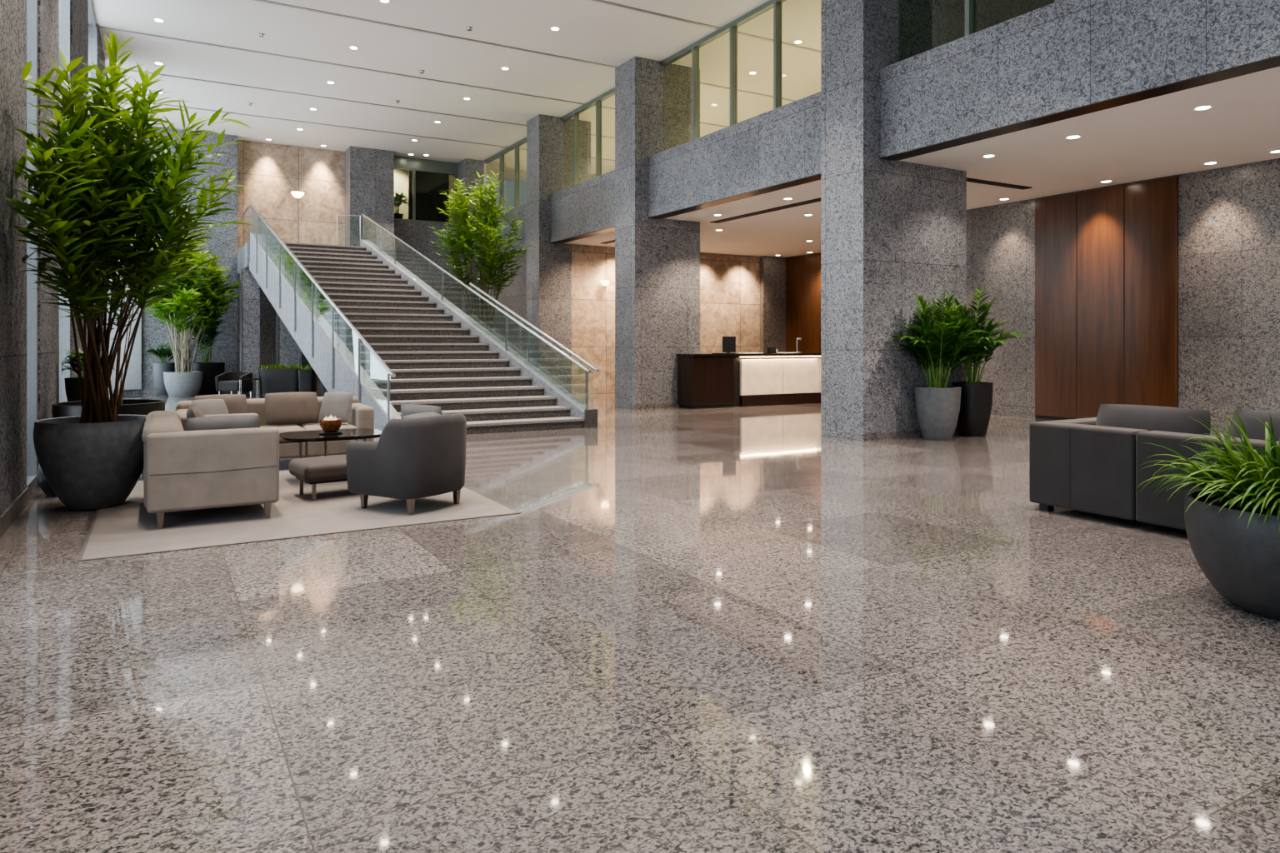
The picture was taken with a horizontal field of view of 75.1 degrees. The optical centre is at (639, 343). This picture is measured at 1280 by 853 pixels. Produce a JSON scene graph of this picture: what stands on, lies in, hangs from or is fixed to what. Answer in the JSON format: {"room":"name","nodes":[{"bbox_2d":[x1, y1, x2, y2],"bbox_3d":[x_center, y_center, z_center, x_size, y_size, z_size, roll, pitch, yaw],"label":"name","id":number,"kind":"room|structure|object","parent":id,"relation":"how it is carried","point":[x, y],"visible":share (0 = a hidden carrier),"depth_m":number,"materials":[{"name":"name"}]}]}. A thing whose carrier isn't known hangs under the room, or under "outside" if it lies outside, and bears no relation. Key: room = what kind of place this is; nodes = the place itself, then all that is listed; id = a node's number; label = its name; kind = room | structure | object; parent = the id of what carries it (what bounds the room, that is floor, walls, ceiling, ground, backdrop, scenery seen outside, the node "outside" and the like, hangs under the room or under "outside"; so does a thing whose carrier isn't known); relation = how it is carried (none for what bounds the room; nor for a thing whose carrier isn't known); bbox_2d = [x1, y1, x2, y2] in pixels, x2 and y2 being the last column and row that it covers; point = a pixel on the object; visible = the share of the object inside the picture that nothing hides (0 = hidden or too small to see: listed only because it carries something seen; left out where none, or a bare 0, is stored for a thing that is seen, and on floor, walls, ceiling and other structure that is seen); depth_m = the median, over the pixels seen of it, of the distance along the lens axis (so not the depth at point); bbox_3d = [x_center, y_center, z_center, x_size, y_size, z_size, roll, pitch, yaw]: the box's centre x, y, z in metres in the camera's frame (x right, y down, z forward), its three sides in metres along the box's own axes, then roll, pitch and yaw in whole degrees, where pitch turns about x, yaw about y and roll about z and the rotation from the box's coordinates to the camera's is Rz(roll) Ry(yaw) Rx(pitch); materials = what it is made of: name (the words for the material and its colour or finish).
{"room":"lobby","nodes":[
{"label":"lobby","id":0,"kind":"room"},
{"bbox_2d":[0,0,29,538],"bbox_3d":[-4.901,-2.350,6.004,0.515,7.500,2.700,0,0,-30],"label":"pillar","id":1,"kind":"structure","parent":0,"point":[14,492],"depth_m":6.59,"materials":[{"name":"stone"}]},
{"bbox_2d":[26,0,37,496],"bbox_3d":[-5.681,-2.350,7.661,0.140,7.500,0.950,0,0,-30],"label":"window","id":2,"kind":"structure","parent":0,"point":[32,5],"depth_m":8.03,"materials":[{"name":"metal"}]},
{"bbox_2d":[37,0,59,487],"bbox_3d":[-6.489,-2.350,8.754,0.515,7.500,1.750,0,0,-30],"label":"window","id":3,"kind":"structure","parent":0,"point":[47,10],"depth_m":8.54,"materials":[{"name":"stone"}]},
{"bbox_2d":[59,0,69,402],"bbox_3d":[-7.219,-2.350,10.324,0.140,7.500,1.700,0,0,-30],"label":"window","id":4,"kind":"structure","parent":0,"point":[64,5],"depth_m":11.00,"materials":[{"name":"glass"}]},
{"bbox_2d":[70,0,88,377],"bbox_3d":[-8.501,-2.350,12.239,0.515,7.500,2.900,0,0,-30],"label":"pillar","id":5,"kind":"structure","parent":0,"point":[78,8],"depth_m":12.01,"materials":[{"name":"stone"}]},
{"bbox_2d":[88,0,97,325],"bbox_3d":[-9.769,-2.350,14.740,0.140,7.500,2.700,0,0,-30],"label":"window","id":6,"kind":"structure","parent":0,"point":[92,26],"depth_m":15.84,"materials":[{"name":"glass"}]},
{"bbox_2d":[97,25,104,356],"bbox_3d":[-11.126,-2.350,16.786,0.515,7.500,2.200,0,0,-30],"label":"pillar","id":7,"kind":"structure","parent":0,"point":[100,52],"depth_m":16.46,"materials":[{"name":"stone"}]},
{"bbox_2d":[237,140,344,252],"bbox_3d":[-10.805,-4.050,25.834,3.120,4.100,0.250,0,0,-30],"label":"wall niche","id":8,"kind":"object","parent":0,"point":[273,171],"visible":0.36,"depth_m":25.71,"materials":[{"name":"beige stone"}]},
{"bbox_2d":[123,125,461,394],"bbox_3d":[-10.481,-2.350,25.414,10.260,7.500,0.300,0,0,-30],"label":"wall","id":9,"kind":"structure","parent":0,"point":[224,349],"depth_m":24.29,"materials":[{"name":"grey stone"}]},
{"bbox_2d":[105,72,141,399],"bbox_3d":[-12.759,-2.350,20.520,0.740,7.500,5.900,0,0,-30],"label":"window","id":10,"kind":"structure","parent":9,"relation":"in","point":[133,377],"depth_m":23.01,"materials":[{"name":"glass"}]},
{"bbox_2d":[345,145,394,259],"bbox_3d":[-8.661,-4.375,26.581,1.340,3.450,1.100,0,0,-30],"label":"wall pier","id":11,"kind":"object","parent":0,"point":[369,172],"visible":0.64,"depth_m":26.12,"materials":[{"name":"grey stone"}]},
{"bbox_2d":[394,192,408,219],"bbox_3d":[-8.189,-4.559,28.038,0.963,1.118,0.908,0,0,-30],"label":"plant","id":12,"kind":"object","parent":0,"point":[398,200],"visible":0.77,"depth_m":27.96,"materials":[{"name":"green plant"}]},
{"bbox_2d":[394,169,454,222],"bbox_3d":[-7.988,-4.850,29.336,3.500,2.500,0.200,0,0,-30],"label":"wall","id":13,"kind":"structure","parent":0,"point":[401,177],"depth_m":29.09,"materials":[{"name":"beige paint"}]},
{"bbox_2d":[394,220,459,283],"bbox_3d":[-7.184,-3.000,27.664,2.300,2.000,0.300,0,0,-30],"label":"wall","id":14,"kind":"structure","parent":0,"point":[418,235],"depth_m":27.51,"materials":[{"name":"grey stone"}]},
{"bbox_2d":[394,155,457,224],"bbox_3d":[-7.385,-5.050,28.010,2.300,2.100,0.900,0,0,-30],"label":"window","id":15,"kind":"structure","parent":14,"relation":"in","point":[427,179],"depth_m":28.32,"materials":[{"name":"green glass"}]},
{"bbox_2d":[90,0,820,182],"bbox_3d":[1.020,-6.194,14.734,19.500,0.212,34.500,0,0,-30],"label":"ceiling","id":16,"kind":"structure","parent":0,"point":[213,53],"depth_m":17.97,"materials":[{"name":"white paint"}]},
{"bbox_2d":[153,18,164,22],"bbox_3d":[-9.080,-6.094,15.727,0.180,0.012,0.180,0,0,-30],"label":"recessed light","id":17,"kind":"object","parent":16,"relation":"in","point":[158,20],"visible":1,"depth_m":15.72,"materials":[{"name":"white"}]},
{"bbox_2d":[457,158,484,323],"bbox_3d":[-5.740,-2.350,28.087,0.655,7.500,1.012,0,0,-30],"label":"stone column","id":18,"kind":"structure","parent":0,"point":[467,169],"depth_m":27.65,"materials":[{"name":"grey stone"}]},
{"bbox_2d":[475,203,526,262],"bbox_3d":[-4.006,-3.344,25.458,0.320,1.312,5.300,0,0,-30],"label":"beam","id":19,"kind":"structure","parent":0,"point":[521,210],"depth_m":24.56,"materials":[{"name":"grey stone"}]},
{"bbox_2d":[478,250,526,359],"bbox_3d":[-3.962,-0.650,25.483,0.220,4.100,5.300,0,0,-30],"label":"wall","id":20,"kind":"structure","parent":0,"point":[514,297],"depth_m":24.89,"materials":[{"name":"grey stone"}]},
{"bbox_2d":[484,137,526,212],"bbox_3d":[-3.828,-5.050,25.560,0.130,2.100,5.300,0,0,-30],"label":"window","id":21,"kind":"structure","parent":0,"point":[516,146],"depth_m":26.19,"materials":[{"name":"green metal"}]},
{"bbox_2d":[526,114,590,394],"bbox_3d":[-2.235,-2.350,22.917,1.555,7.500,0.872,0,0,-30],"label":"stone column","id":22,"kind":"structure","parent":0,"point":[549,138],"depth_m":22.43,"materials":[{"name":"grey stone"}]},
{"bbox_2d":[550,170,614,243],"bbox_3d":[-1.186,-3.344,20.573,0.320,1.312,4.260,0,0,-30],"label":"beam","id":23,"kind":"structure","parent":0,"point":[585,209],"depth_m":20.57,"materials":[{"name":"grey stone"}]},
{"bbox_2d":[561,87,614,184],"bbox_3d":[-1.008,-5.050,20.676,0.130,2.100,4.260,0,0,-30],"label":"window","id":24,"kind":"structure","parent":0,"point":[597,101],"depth_m":20.98,"materials":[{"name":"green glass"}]},
{"bbox_2d":[0,389,1279,852],"bbox_3d":[1.520,1.460,13.868,19.500,0.120,36.500,0,0,-30],"label":"floor","id":25,"kind":"structure","parent":0,"point":[735,629],"depth_m":3.56,"materials":[{"name":"stone"}]},
{"bbox_2d":[36,462,56,496],"bbox_3d":[-5.368,1.210,7.697,0.330,0.380,0.328,0,0,-30],"label":"pot","id":26,"kind":"object","parent":25,"relation":"on","point":[45,487],"visible":0.16,"depth_m":7.56,"materials":[{"name":"black ceramic"}]},
{"bbox_2d":[61,348,115,401],"bbox_3d":[-6.396,0.728,9.699,0.540,1.344,0.558,0,0,-30],"label":"potted shrub","id":27,"kind":"object","parent":25,"relation":"on","point":[72,386],"visible":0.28,"depth_m":9.52,"materials":[{"name":"black ceramic"}]},
{"bbox_2d":[64,377,83,401],"bbox_3d":[-6.441,0.900,9.676,0.400,1.000,0.398,0,0,-30],"label":"pot","id":28,"kind":"object","parent":27,"relation":"on","point":[72,384],"depth_m":9.49,"materials":[{"name":"black ceramic"}]},
{"bbox_2d":[33,415,146,509],"bbox_3d":[-4.667,1.020,7.144,0.868,0.744,0.868,0,0,-30],"label":"pot","id":29,"kind":"object","parent":25,"relation":"on","point":[88,462],"depth_m":6.86,"materials":[{"name":"black ceramic"}]},
{"bbox_2d":[51,250,175,418],"bbox_3d":[-5.519,0.110,8.695,1.025,2.580,0.999,0,0,24],"label":"bamboo","id":30,"kind":"object","parent":25,"relation":"on","point":[127,407],"visible":0.14,"depth_m":8.61,"materials":[{"name":"plant"}]},
{"bbox_2d":[51,399,164,418],"bbox_3d":[-5.531,1.007,8.700,1.000,0.786,1.000,0,0,-30],"label":"pot","id":31,"kind":"object","parent":30,"relation":"on","point":[127,407],"depth_m":8.46,"materials":[{"name":"black ceramic"}]},
{"bbox_2d":[2,27,253,509],"bbox_3d":[-4.135,-0.601,6.894,1.681,3.987,2.241,0,0,-23],"label":"bamboo","id":32,"kind":"object","parent":25,"relation":"on","point":[92,460],"visible":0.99,"depth_m":6.78,"materials":[{"name":"plant"}]},
{"bbox_2d":[145,341,179,394],"bbox_3d":[-13.036,0.674,22.834,0.908,1.452,0.964,0,0,8],"label":"potted shrub","id":33,"kind":"object","parent":25,"relation":"on","point":[159,368],"visible":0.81,"depth_m":22.64,"materials":[{"name":"green plant"}]},
{"bbox_2d":[153,362,174,394],"bbox_3d":[-13.046,0.968,22.837,0.520,0.864,0.520,0,0,-30],"label":"pot","id":34,"kind":"object","parent":33,"relation":"on","point":[159,368],"depth_m":22.62,"materials":[{"name":"ceramic"}]},
{"bbox_2d":[137,235,240,396],"bbox_3d":[-12.132,-0.772,22.171,2.636,4.343,2.528,0,0,7],"label":"bamboo","id":35,"kind":"object","parent":25,"relation":"on","point":[185,300],"visible":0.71,"depth_m":22.00,"materials":[{"name":"plant"}]},
{"bbox_2d":[163,371,202,396],"bbox_3d":[-12.115,1.078,22.104,0.920,0.644,0.920,0,0,-30],"label":"pot","id":36,"kind":"object","parent":35,"relation":"on","point":[177,383],"depth_m":21.77,"materials":[{"name":"grey ceramic"}]},
{"bbox_2d":[188,318,226,394],"bbox_3d":[-12.166,0.143,23.132,1.377,2.513,1.301,0,0,9],"label":"potted palm","id":37,"kind":"object","parent":25,"relation":"on","point":[210,370],"visible":0.5,"depth_m":22.93,"materials":[{"name":"ceramic"}]},
{"bbox_2d":[189,362,224,394],"bbox_3d":[-12.054,0.968,23.178,0.920,0.864,0.920,0,0,-30],"label":"pot","id":38,"kind":"object","parent":37,"relation":"on","point":[210,370],"depth_m":22.84,"materials":[{"name":"black ceramic"}]},
{"bbox_2d":[215,372,252,395],"bbox_3d":[-10.728,1.090,22.175,0.820,0.620,0.689,0,0,12],"label":"tub chair","id":39,"kind":"object","parent":25,"relation":"on","point":[226,382],"visible":0.94,"depth_m":21.96,"materials":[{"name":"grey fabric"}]},
{"bbox_2d":[218,380,252,391],"bbox_3d":[-10.738,1.130,22.131,0.623,0.260,0.600,0,0,12],"label":"seat cushion","id":40,"kind":"object","parent":39,"relation":"on","point":[223,386],"depth_m":21.86,"materials":[{"name":"black leather"}]},
{"bbox_2d":[239,378,259,397],"bbox_3d":[-10.101,1.155,21.535,0.440,0.490,0.440,0,0,-30],"label":"side table","id":41,"kind":"object","parent":25,"relation":"on","point":[241,379],"visible":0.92,"depth_m":21.45,"materials":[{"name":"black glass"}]},
{"bbox_2d":[240,269,259,394],"bbox_3d":[-10.792,-0.310,23.030,0.462,3.420,0.720,0,0,-30],"label":"pier","id":42,"kind":"object","parent":25,"relation":"on","point":[250,288],"visible":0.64,"depth_m":22.74,"materials":[{"name":"grey stone"}]},
{"bbox_2d":[175,396,374,459],"bbox_3d":[-4.175,1.023,9.552,2.020,0.740,0.940,0,0,-30],"label":"sofa","id":43,"kind":"object","parent":25,"relation":"on","point":[362,416],"visible":0.27,"depth_m":9.50,"materials":[{"name":"beige fabric"}]},
{"bbox_2d":[191,399,228,414],"bbox_3d":[-4.646,0.780,9.048,0.221,0.339,0.380,0,0,32],"label":"cushion","id":44,"kind":"object","parent":43,"relation":"on","point":[208,407],"visible":0.39,"depth_m":9.02,"materials":[{"name":"grey fabric"}]},
{"bbox_2d":[194,394,247,414],"bbox_3d":[-4.695,0.755,9.333,0.539,0.356,0.193,0,0,-34],"label":"cushion","id":45,"kind":"object","parent":43,"relation":"on","point":[235,403],"visible":0.31,"depth_m":9.35,"materials":[{"name":"beige fabric"}]},
{"bbox_2d":[260,424,305,442],"bbox_3d":[-4.110,1.023,9.439,0.550,0.140,0.680,0,0,-30],"label":"seat cushion","id":46,"kind":"object","parent":43,"relation":"on","point":[285,427],"depth_m":9.39,"materials":[{"name":"beige fabric"}]},
{"bbox_2d":[264,391,318,424],"bbox_3d":[-4.054,0.755,9.703,0.579,0.366,0.198,0,0,-34],"label":"cushion","id":47,"kind":"object","parent":43,"relation":"on","point":[281,408],"visible":1,"depth_m":9.64,"materials":[{"name":"beige fabric"}]},
{"bbox_2d":[300,422,357,430],"bbox_3d":[-3.630,1.023,9.717,0.550,0.140,0.680,0,0,-30],"label":"seat cushion","id":48,"kind":"object","parent":43,"relation":"on","point":[313,426],"depth_m":9.58,"materials":[{"name":"beige fabric"}]},
{"bbox_2d":[318,391,354,422],"bbox_3d":[-3.561,0.750,9.767,0.400,0.354,0.184,0,0,12],"label":"cushion","id":49,"kind":"object","parent":43,"relation":"on","point":[337,404],"visible":0.87,"depth_m":9.72,"materials":[{"name":"beige fabric"}]},
{"bbox_2d":[258,363,301,395],"bbox_3d":[-9.593,0.957,22.344,1.174,0.886,0.708,0,0,-1],"label":"trough","id":50,"kind":"object","parent":25,"relation":"on","point":[277,378],"visible":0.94,"depth_m":22.08,"materials":[{"name":"plastic"}]},
{"bbox_2d":[275,310,301,368],"bbox_3d":[-9.939,-0.310,23.522,0.632,3.420,0.720,0,0,-30],"label":"pier","id":51,"kind":"object","parent":25,"relation":"on","point":[287,352],"visible":0.21,"depth_m":23.20,"materials":[{"name":"grey stone"}]},
{"bbox_2d":[77,470,521,561],"bbox_3d":[-3.150,1.397,7.586,3.030,0.007,3.450,0,0,-30],"label":"rug","id":52,"kind":"object","parent":25,"relation":"on","point":[127,529],"visible":0.51,"depth_m":6.65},
{"bbox_2d":[141,410,279,529],"bbox_3d":[-3.687,1.003,7.106,0.940,0.780,1.706,0,0,-30],"label":"sofa","id":53,"kind":"object","parent":52,"relation":"on","point":[183,470],"visible":0.99,"depth_m":6.37,"materials":[{"name":"beige fabric"}]},
{"bbox_2d":[186,406,204,419],"bbox_3d":[-3.781,0.730,7.170,0.210,0.373,0.460,0,0,-32],"label":"cushion","id":54,"kind":"object","parent":53,"relation":"on","point":[192,412],"visible":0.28,"depth_m":6.99,"materials":[{"name":"fabric"}]},
{"bbox_2d":[185,415,259,430],"bbox_3d":[-3.345,0.750,6.694,0.539,0.342,0.189,0,0,-34],"label":"cushion","id":55,"kind":"object","parent":53,"relation":"on","point":[217,422],"visible":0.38,"depth_m":6.62,"materials":[{"name":"grey fabric"}]},
{"bbox_2d":[289,455,347,500],"bbox_3d":[-2.766,1.228,7.710,0.800,0.330,0.560,0,0,-38],"label":"ottoman","id":56,"kind":"object","parent":52,"relation":"on","point":[312,471],"visible":0.5,"depth_m":7.41,"materials":[{"name":"beige fabric"}]},
{"bbox_2d":[279,428,381,484],"bbox_3d":[-3.168,1.161,8.586,0.980,0.465,0.800,0,0,-30],"label":"coffee table","id":57,"kind":"object","parent":52,"relation":"on","point":[300,437],"visible":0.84,"depth_m":8.40,"materials":[{"name":"black glass"}]},
{"bbox_2d":[319,415,342,434],"bbox_3d":[-3.175,0.831,8.559,0.230,0.195,0.230,0,0,-30],"label":"bowl","id":58,"kind":"object","parent":57,"relation":"on","point":[329,425],"visible":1,"depth_m":8.49,"materials":[{"name":"brown wood"}]},
{"bbox_2d":[345,404,466,515],"bbox_3d":[-1.958,0.965,7.135,0.805,0.856,0.780,0,0,30],"label":"armchair","id":59,"kind":"object","parent":52,"relation":"on","point":[421,454],"visible":1,"depth_m":6.83,"materials":[{"name":"grey fabric"}]},
{"bbox_2d":[400,404,442,419],"bbox_3d":[-1.901,0.753,7.319,0.500,0.432,0.172,0,0,30],"label":"cushion","id":60,"kind":"object","parent":59,"relation":"on","point":[409,409],"depth_m":7.25,"materials":[{"name":"grey fabric"}]},
{"bbox_2d":[403,411,444,419],"bbox_3d":[-1.787,0.793,7.035,0.182,0.407,0.500,0,0,30],"label":"cushion","id":61,"kind":"object","parent":59,"relation":"on","point":[427,414],"depth_m":7.01,"materials":[{"name":"grey fabric"}]},
{"bbox_2d":[298,363,317,392],"bbox_3d":[-8.627,0.956,21.650,0.499,0.887,0.499,0,0,-7],"label":"trough","id":62,"kind":"object","parent":25,"relation":"on","point":[307,377],"visible":0.85,"depth_m":21.45,"materials":[{"name":"plastic"}]},
{"bbox_2d":[320,380,328,396],"bbox_3d":[-7.762,0.948,21.328,0.886,0.903,0.605,0,0,-1],"label":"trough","id":63,"kind":"object","parent":25,"relation":"on","point":[323,389],"visible":0.02,"depth_m":21.06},
{"bbox_2d":[237,233,597,434],"bbox_3d":[-6.514,-0.745,19.326,3.396,4.290,15.583,0,0,-35],"label":"staircase","id":64,"kind":"structure","parent":25,"relation":"on","point":[437,354],"depth_m":16.09,"materials":[{"name":"stone"}]},
{"bbox_2d":[290,191,304,242],"bbox_3d":[-9.969,-3.520,24.267,0.360,1.740,0.360,0,0,-30],"label":"floor lamp","id":65,"kind":"object","parent":64,"relation":"on","point":[296,194],"visible":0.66,"depth_m":24.22,"materials":[{"name":"metal"}]},
{"bbox_2d":[240,205,395,422],"bbox_3d":[-7.723,-1.124,18.222,0.282,5.008,14.733,0,0,-33],"label":"glass balustrade","id":66,"kind":"object","parent":64,"relation":"attached to","point":[366,343],"visible":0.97,"depth_m":16.02,"materials":[{"name":"metal"}]},
{"bbox_2d":[336,214,360,244],"bbox_3d":[-8.158,-3.127,23.349,0.662,0.954,0.050,0,0,-30],"label":"guard","id":67,"kind":"object","parent":64,"relation":"on","point":[337,215],"visible":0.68,"depth_m":23.34,"materials":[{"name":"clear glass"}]},
{"bbox_2d":[361,213,591,409],"bbox_3d":[-4.278,-1.238,18.502,0.072,4.777,11.798,0,0,-36],"label":"handrail","id":68,"kind":"object","parent":64,"relation":"on","point":[507,315],"visible":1,"depth_m":16.43,"materials":[{"name":"metal"}]},
{"bbox_2d":[469,282,599,372],"bbox_3d":[-2.160,-0.087,15.841,0.072,2.422,5.033,0,0,-36],"label":"handrail","id":69,"kind":"object","parent":64,"relation":"on","point":[528,324],"visible":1,"depth_m":15.76,"materials":[{"name":"metal"}]},
{"bbox_2d":[429,170,531,333],"bbox_3d":[-3.831,-1.444,20.814,2.497,5.689,2.241,0,0,14],"label":"potted tree","id":70,"kind":"object","parent":25,"relation":"on","point":[487,252],"visible":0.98,"depth_m":20.53,"materials":[{"name":"green plant"}]},
{"bbox_2d":[675,352,820,409],"bbox_3d":[3.208,0.815,19.224,5.220,1.170,0.650,0,0,-30],"label":"reception desk","id":71,"kind":"object","parent":25,"relation":"on","point":[704,380],"visible":0.79,"depth_m":18.45,"materials":[{"name":"brown wood"}]},
{"bbox_2d":[722,336,735,353],"bbox_3d":[1.966,0.040,18.554,0.340,0.380,0.190,0,0,-30],"label":"monitor","id":72,"kind":"object","parent":71,"relation":"on","point":[728,342],"visible":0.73,"depth_m":18.50,"materials":[{"name":"black"}]},
{"bbox_2d":[675,352,820,356],"bbox_3d":[3.208,0.255,19.224,5.220,0.050,0.650,0,0,-30],"label":"countertop","id":73,"kind":"structure","parent":71,"relation":"on","point":[804,353],"depth_m":18.40,"materials":[{"name":"black"}]},
{"bbox_2d":[767,347,777,353],"bbox_3d":[3.021,0.160,19.007,0.220,0.140,0.120,0,0,-30],"label":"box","id":74,"kind":"object","parent":71,"relation":"on","point":[770,350],"visible":0.92,"depth_m":18.95,"materials":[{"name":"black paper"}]},
{"bbox_2d":[888,289,995,440],"bbox_3d":[4.363,0.283,12.080,1.526,2.233,1.184,0,0,-13],"label":"potted palm","id":75,"kind":"object","parent":25,"relation":"on","point":[937,406],"visible":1,"depth_m":11.99,"materials":[{"name":"stone"}]},
{"bbox_2d":[940,283,1027,436],"bbox_3d":[5.218,0.238,12.419,1.478,2.324,1.180,0,0,-30],"label":"potted palm","id":76,"kind":"object","parent":25,"relation":"on","point":[973,419],"visible":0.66,"depth_m":12.43,"materials":[{"name":"plant"}]},
{"bbox_2d":[1029,417,1279,529],"bbox_3d":[4.374,1.032,6.249,1.134,0.735,2.450,0,0,-30],"label":"sectional sofa","id":77,"kind":"object","parent":25,"relation":"on","point":[1079,464],"visible":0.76,"depth_m":6.43,"materials":[{"name":"grey fabric"}]},
{"bbox_2d":[1095,404,1210,435],"bbox_3d":[4.018,0.725,6.580,0.330,0.459,0.876,0,0,-24],"label":"cushion","id":78,"kind":"object","parent":77,"relation":"on","point":[1135,417],"visible":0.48,"depth_m":6.46,"materials":[{"name":"grey fabric"}]},
{"bbox_2d":[1226,410,1279,441],"bbox_3d":[4.569,0.720,5.848,0.342,0.466,0.859,0,0,-22],"label":"cushion","id":79,"kind":"object","parent":77,"relation":"on","point":[1254,427],"visible":0.41,"depth_m":5.99,"materials":[{"name":"grey fabric"}]},
{"bbox_2d":[1139,406,1279,620],"bbox_3d":[3.419,0.866,4.354,1.303,1.067,1.391,0,0,10],"label":"potted grass","id":80,"kind":"object","parent":25,"relation":"on","point":[1232,526],"depth_m":4.26,"materials":[{"name":"plant"}]},
{"bbox_2d":[615,56,699,409],"bbox_3d":[0.389,-2.350,18.502,1.685,7.500,0.902,0,0,-30],"label":"stone column","id":81,"kind":"structure","parent":0,"point":[657,261],"depth_m":18.06,"materials":[{"name":"grey stone"}]},
{"bbox_2d":[571,244,759,394],"bbox_3d":[1.333,-0.650,24.701,7.590,4.100,0.250,0,0,-30],"label":"wall","id":82,"kind":"structure","parent":0,"point":[730,284],"depth_m":23.37,"materials":[{"name":"beige stone"}]},
{"bbox_2d":[660,0,786,139],"bbox_3d":[1.939,-5.050,15.571,0.130,2.100,5.750,0,0,-30],"label":"window","id":83,"kind":"structure","parent":0,"point":[732,27],"depth_m":15.82,"materials":[{"name":"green metal"}]},
{"bbox_2d":[648,91,820,219],"bbox_3d":[1.762,-3.344,15.468,0.320,1.312,5.750,0,0,-30],"label":"beam","id":84,"kind":"structure","parent":0,"point":[778,148],"depth_m":15.06,"materials":[{"name":"grey stone"}]},
{"bbox_2d":[760,255,785,353],"bbox_3d":[4.164,-0.650,26.087,0.900,4.100,0.180,0,0,-30],"label":"pier","id":85,"kind":"object","parent":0,"point":[772,269],"visible":0.64,"depth_m":25.97,"materials":[{"name":"grey stone"}]},
{"bbox_2d":[785,252,820,353],"bbox_3d":[6.896,-0.650,22.456,0.200,4.100,9.200,0,0,-30],"label":"wall","id":86,"kind":"structure","parent":0,"point":[803,272],"depth_m":25.55,"materials":[{"name":"brown wood"}]},
{"bbox_2d":[820,0,966,440],"bbox_3d":[3.940,-2.350,12.891,2.225,7.500,0.892,0,0,-30],"label":"stone column","id":87,"kind":"structure","parent":0,"point":[891,230],"depth_m":12.34,"materials":[{"name":"grey stone"}]},
{"bbox_2d":[565,66,1279,257],"bbox_3d":[6.448,-2.754,16.251,8.580,0.132,31.700,0,0,-30],"label":"ceiling","id":88,"kind":"structure","parent":0,"point":[1163,136],"depth_m":12.08,"materials":[{"name":"white paint"}]},
{"bbox_2d":[982,154,995,158],"bbox_3d":[5.023,-2.694,11.999,0.180,0.012,0.180,0,0,-30],"label":"recessed light","id":89,"kind":"object","parent":88,"relation":"in","point":[988,156],"visible":1,"depth_m":11.99,"materials":[{"name":"white"}]},
{"bbox_2d":[1065,135,1080,139],"bbox_3d":[5.663,-2.694,10.891,0.180,0.012,0.180,0,0,-30],"label":"recessed light","id":90,"kind":"object","parent":88,"relation":"in","point":[1072,137],"visible":1,"depth_m":10.88,"materials":[{"name":"white"}]},
{"bbox_2d":[1193,105,1212,110],"bbox_3d":[6.443,-2.694,9.540,0.180,0.012,0.180,0,0,-30],"label":"recessed light","id":91,"kind":"object","parent":88,"relation":"in","point":[1206,107],"visible":1,"depth_m":9.53,"materials":[{"name":"white"}]},
{"bbox_2d":[1203,161,1218,164],"bbox_3d":[8.539,-2.694,12.470,0.180,0.012,0.180,0,0,-30],"label":"recessed light","id":92,"kind":"object","parent":88,"relation":"in","point":[1208,162],"visible":1,"depth_m":12.47,"materials":[{"name":"white"}]},
{"bbox_2d":[914,385,961,440],"bbox_3d":[4.342,1.018,12.160,0.650,0.764,0.650,0,0,-30],"label":"pot","id":93,"kind":"object","parent":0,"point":[937,407],"depth_m":11.93,"materials":[{"name":"concrete"}]},
{"bbox_2d":[951,381,993,436],"bbox_3d":[5.039,0.998,12.632,0.580,0.804,0.580,0,0,-30],"label":"pot","id":94,"kind":"object","parent":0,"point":[973,419],"depth_m":12.41,"materials":[{"name":"black ceramic"}]},
{"bbox_2d":[945,0,1054,43],"bbox_3d":[6.239,-5.040,13.994,3.800,2.120,0.200,0,0,-30],"label":"wall","id":95,"kind":"structure","parent":0,"point":[989,13],"depth_m":13.51,"materials":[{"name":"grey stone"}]},
{"bbox_2d":[965,0,1059,36],"bbox_3d":[7.257,-5.050,6.361,0.130,2.100,13.760,0,0,-30],"label":"window","id":96,"kind":"structure","parent":0,"point":[970,5],"depth_m":11.20,"materials":[{"name":"green glass"}]},
{"bbox_2d":[880,0,1279,160],"bbox_3d":[7.079,-3.344,6.258,0.320,1.312,13.760,0,0,-30],"label":"beam","id":97,"kind":"structure","parent":0,"point":[1060,60],"depth_m":9.68,"materials":[{"name":"grey stone"}]},
{"bbox_2d":[966,158,1279,434],"bbox_3d":[10.713,-0.650,9.995,0.250,4.100,16.600,0,0,-30],"label":"wall","id":98,"kind":"structure","parent":0,"point":[1229,217],"depth_m":12.99,"materials":[{"name":"grey stone"}]},
{"bbox_2d":[1035,192,1076,420],"bbox_3d":[7.561,-0.635,15.144,0.060,4.070,0.810,0,0,-30],"label":"wood wall panel","id":99,"kind":"object","parent":98,"relation":"attached to","point":[1055,217],"visible":0.98,"depth_m":15.12,"materials":[{"name":"red wood"}]},
{"bbox_2d":[1076,185,1124,419],"bbox_3d":[7.976,-0.635,14.425,0.060,4.070,0.830,0,0,-30],"label":"wood wall panel","id":100,"kind":"object","parent":98,"relation":"attached to","point":[1100,212],"visible":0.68,"depth_m":14.40,"materials":[{"name":"red wood"}]},
{"bbox_2d":[1124,176,1178,407],"bbox_3d":[8.396,-0.635,13.698,0.060,4.070,0.830,0,0,-30],"label":"wood wall panel","id":101,"kind":"object","parent":98,"relation":"attached to","point":[1151,207],"visible":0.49,"depth_m":13.65,"materials":[{"name":"red wood"}]},
{"bbox_2d":[1184,489,1279,620],"bbox_3d":[3.416,1.118,4.363,0.954,0.564,0.954,0,0,-30],"label":"pot","id":102,"kind":"object","parent":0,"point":[1242,564],"depth_m":4.21,"materials":[{"name":"grey ceramic"}]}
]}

